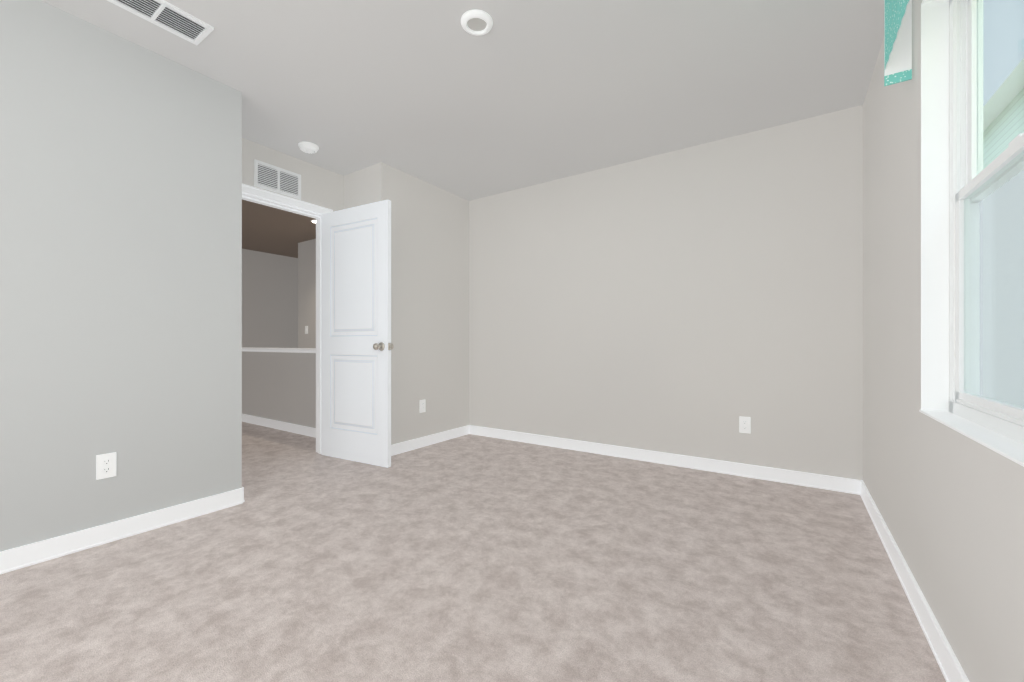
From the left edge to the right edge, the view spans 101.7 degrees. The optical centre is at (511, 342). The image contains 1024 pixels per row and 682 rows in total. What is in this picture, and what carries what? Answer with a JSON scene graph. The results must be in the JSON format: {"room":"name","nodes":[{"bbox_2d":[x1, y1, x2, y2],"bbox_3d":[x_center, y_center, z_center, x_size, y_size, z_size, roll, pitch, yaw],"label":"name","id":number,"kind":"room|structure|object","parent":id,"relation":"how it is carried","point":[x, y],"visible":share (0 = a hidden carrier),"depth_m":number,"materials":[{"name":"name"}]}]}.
{"room":"empty bedroom","nodes":[
{"label":"empty bedroom","id":0,"kind":"room"},
{"bbox_2d":[0,0,218,551],"bbox_3d":[-2.374,-0.270,1.433,0.120,2.440,2.350,0,0,34],"label":"wall","id":1,"kind":"structure","parent":0,"point":[109,242],"depth_m":1.97,"materials":[{"name":"paint"}]},
{"bbox_2d":[96,452,115,479],"bbox_3d":[-1.930,0.585,1.984,0.007,0.115,0.070,0,0,34],"label":"outlet","id":2,"kind":"object","parent":1,"relation":"attached to","point":[105,465],"visible":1,"depth_m":1.98,"materials":[{"name":"white plastic"}]},
{"bbox_2d":[0,487,244,573],"bbox_3d":[-2.272,0.905,1.466,0.020,0.090,2.457,0,0,34],"label":"baseboard","id":3,"kind":"structure","parent":1,"relation":"attached to","point":[16,558],"depth_m":1.99,"materials":[{"name":"white wood"}]},
{"bbox_2d":[219,82,241,493],"bbox_3d":[-1.888,-0.270,2.594,0.600,2.440,0.120,0,0,34],"label":"wall","id":4,"kind":"structure","parent":0,"point":[230,288],"depth_m":2.43,"materials":[{"name":"paint"}]},
{"bbox_2d":[242,249,297,347],"bbox_3d":[-4.353,-0.270,6.557,0.120,2.440,4.320,0,0,34],"label":"wall","id":5,"kind":"structure","parent":0,"point":[269,300],"depth_m":6.93,"materials":[{"name":"paint"}]},
{"bbox_2d":[242,351,315,427],"bbox_3d":[-2.609,0.517,4.694,2.650,0.865,0.115,0,0,34],"label":"wall","id":6,"kind":"structure","parent":0,"point":[279,386],"depth_m":4.58,"materials":[{"name":"paint"}]},
{"bbox_2d":[242,347,315,352],"bbox_3d":[-2.609,0.080,4.694,2.650,0.044,0.151,0,0,34],"label":"trim","id":7,"kind":"structure","parent":6,"relation":"on","point":[302,350],"depth_m":4.53,"materials":[{"name":"white wood"}]},
{"bbox_2d":[242,414,315,437],"bbox_3d":[-2.646,0.905,4.639,2.650,0.090,0.017,0,0,34],"label":"baseboard","id":8,"kind":"structure","parent":6,"relation":"attached to","point":[295,428],"depth_m":4.52,"materials":[{"name":"white wood"}]},
{"bbox_2d":[242,138,343,211],"bbox_3d":[-1.852,-0.270,3.297,0.120,2.440,1.330,0,0,34],"label":"wall","id":9,"kind":"structure","parent":0,"point":[321,187],"depth_m":3.42,"materials":[{"name":"paint"}]},
{"bbox_2d":[254,159,300,199],"bbox_3d":[-1.813,-1.265,3.241,0.009,0.200,0.355,0,0,34],"label":"air vent","id":10,"kind":"object","parent":9,"relation":"in","point":[281,181],"visible":1,"depth_m":3.23,"materials":[{"name":"white metal"}]},
{"bbox_2d":[242,184,332,453],"bbox_3d":[-1.868,-0.101,3.272,0.160,2.102,0.912,0,0,34],"label":"door frame","id":11,"kind":"structure","parent":9,"relation":"attached to","point":[275,204],"depth_m":3.57,"materials":[{"name":"white wood"}]},
{"bbox_2d":[321,200,393,467],"bbox_3d":[-1.252,-0.070,3.371,0.790,2.025,0.192,0,0,34],"label":"door","id":12,"kind":"structure","parent":9,"relation":"in","point":[357,346],"depth_m":3.31,"materials":[{"name":"white wood"}]},
{"bbox_2d":[344,162,392,444],"bbox_3d":[-1.254,-0.270,3.625,0.510,2.440,0.120,0,0,34],"label":"wall","id":13,"kind":"structure","parent":0,"point":[370,184],"depth_m":3.53,"materials":[{"name":"paint"}]},
{"bbox_2d":[393,167,468,443],"bbox_3d":[-0.779,-0.270,3.987,0.120,2.440,1.010,0,0,34],"label":"wall","id":14,"kind":"structure","parent":0,"point":[431,293],"depth_m":3.89,"materials":[{"name":"paint"}]},
{"bbox_2d":[420,399,425,412],"bbox_3d":[-0.818,0.578,3.815,0.007,0.115,0.070,0,0,34],"label":"outlet","id":15,"kind":"object","parent":14,"relation":"attached to","point":[422,405],"visible":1,"depth_m":3.81,"materials":[{"name":"white plastic"}]},
{"bbox_2d":[391,425,467,455],"bbox_3d":[-0.770,0.905,3.876,0.017,0.090,1.107,0,0,34],"label":"baseboard","id":16,"kind":"structure","parent":14,"relation":"attached to","point":[402,447],"depth_m":3.85,"materials":[{"name":"white wood"}]},
{"bbox_2d":[41,0,883,257],"bbox_3d":[-1.747,-1.540,3.509,7.840,0.100,6.740,0,0,34],"label":"ceiling","id":17,"kind":"structure","parent":0,"point":[522,94],"depth_m":2.32,"materials":[{"name":"paint"}]},
{"bbox_2d":[107,0,213,44],"bbox_3d":[-1.589,-1.485,1.871,0.195,0.012,0.365,0,0,34],"label":"ceiling vent","id":18,"kind":"object","parent":17,"relation":"in","point":[169,17],"visible":1,"depth_m":1.90,"materials":[{"name":"white metal"}]},
{"bbox_2d":[298,142,318,153],"bbox_3d":[-1.539,-1.470,3.154,0.140,0.040,0.140,0,0,34],"label":"smoke detector","id":19,"kind":"object","parent":17,"relation":"attached to","point":[309,147],"visible":1,"depth_m":3.12,"materials":[{"name":"white plastic"}]},
{"bbox_2d":[461,9,492,35],"bbox_3d":[-0.163,-1.480,1.936,0.148,0.020,0.148,0,0,34],"label":"disk","id":20,"kind":"object","parent":17,"relation":"attached to","point":[477,22],"visible":1,"depth_m":1.92,"materials":[{"name":"white plastic"}]},
{"bbox_2d":[0,422,945,681],"bbox_3d":[-1.747,1.000,3.509,7.840,0.100,6.740,0,0,34],"label":"floor","id":21,"kind":"structure","parent":0,"point":[471,558],"depth_m":1.65,"materials":[{"name":"beige carpet"}]},
{"bbox_2d":[298,105,862,479],"bbox_3d":[-0.462,-0.270,4.461,6.480,2.440,0.130,0,0,34],"label":"wall","id":22,"kind":"structure","parent":0,"point":[696,301],"depth_m":3.18,"materials":[{"name":"paint"}]},
{"bbox_2d":[468,425,855,493],"bbox_3d":[0.857,0.905,3.492,3.150,0.090,0.017,0,0,34],"label":"baseboard","id":23,"kind":"structure","parent":22,"relation":"attached to","point":[833,483],"depth_m":3.17,"materials":[{"name":"white wood"}]},
{"bbox_2d":[739,416,750,433],"bbox_3d":[1.657,0.583,2.966,0.070,0.115,0.007,0,0,34],"label":"outlet","id":24,"kind":"object","parent":22,"relation":"attached to","point":[744,424],"visible":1,"depth_m":2.96,"materials":[{"name":"white plastic"}]},
{"bbox_2d":[863,0,1023,681],"bbox_3d":[0.954,-0.270,0.620,0.140,2.440,4.930,0,0,34],"label":"wall","id":25,"kind":"structure","parent":0,"point":[948,501],"depth_m":1.49,"materials":[{"name":"paint"}]},
{"bbox_2d":[884,0,911,85],"bbox_3d":[1.103,-1.210,1.046,0.082,0.470,1.244,0,0,34],"label":"valance","id":26,"kind":"object","parent":25,"relation":"attached to","point":[897,41],"visible":1,"depth_m":1.55,"materials":[{"name":"teal fabric"}]},
{"bbox_2d":[856,480,968,681],"bbox_3d":[0.888,0.905,0.664,0.017,0.090,4.690,0,0,34],"label":"baseboard","id":27,"kind":"structure","parent":25,"relation":"attached to","point":[951,669],"depth_m":1.44,"materials":[{"name":"white wood"}]},
{"bbox_2d":[919,0,1023,466],"bbox_3d":[1.217,-0.470,1.022,0.141,1.420,0.950,0,0,34],"label":"window","id":28,"kind":"structure","parent":25,"relation":"in","point":[986,297],"depth_m":1.34,"materials":[{"name":"white plastic"}]},
{"label":"outside","id":29,"kind":"structure","parent":0,"visible":0},
{"bbox_3d":[29.414,4.050,7.428,39.300,0.200,95.000,0,0,34],"label":"ground","id":30,"kind":"structure","parent":29,"visible":0},
{"bbox_2d":[983,59,1023,167],"bbox_3d":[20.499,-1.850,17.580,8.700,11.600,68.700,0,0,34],"label":"house","id":31,"kind":"structure","parent":30,"relation":"on","point":[1002,113],"depth_m":7.57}
]}

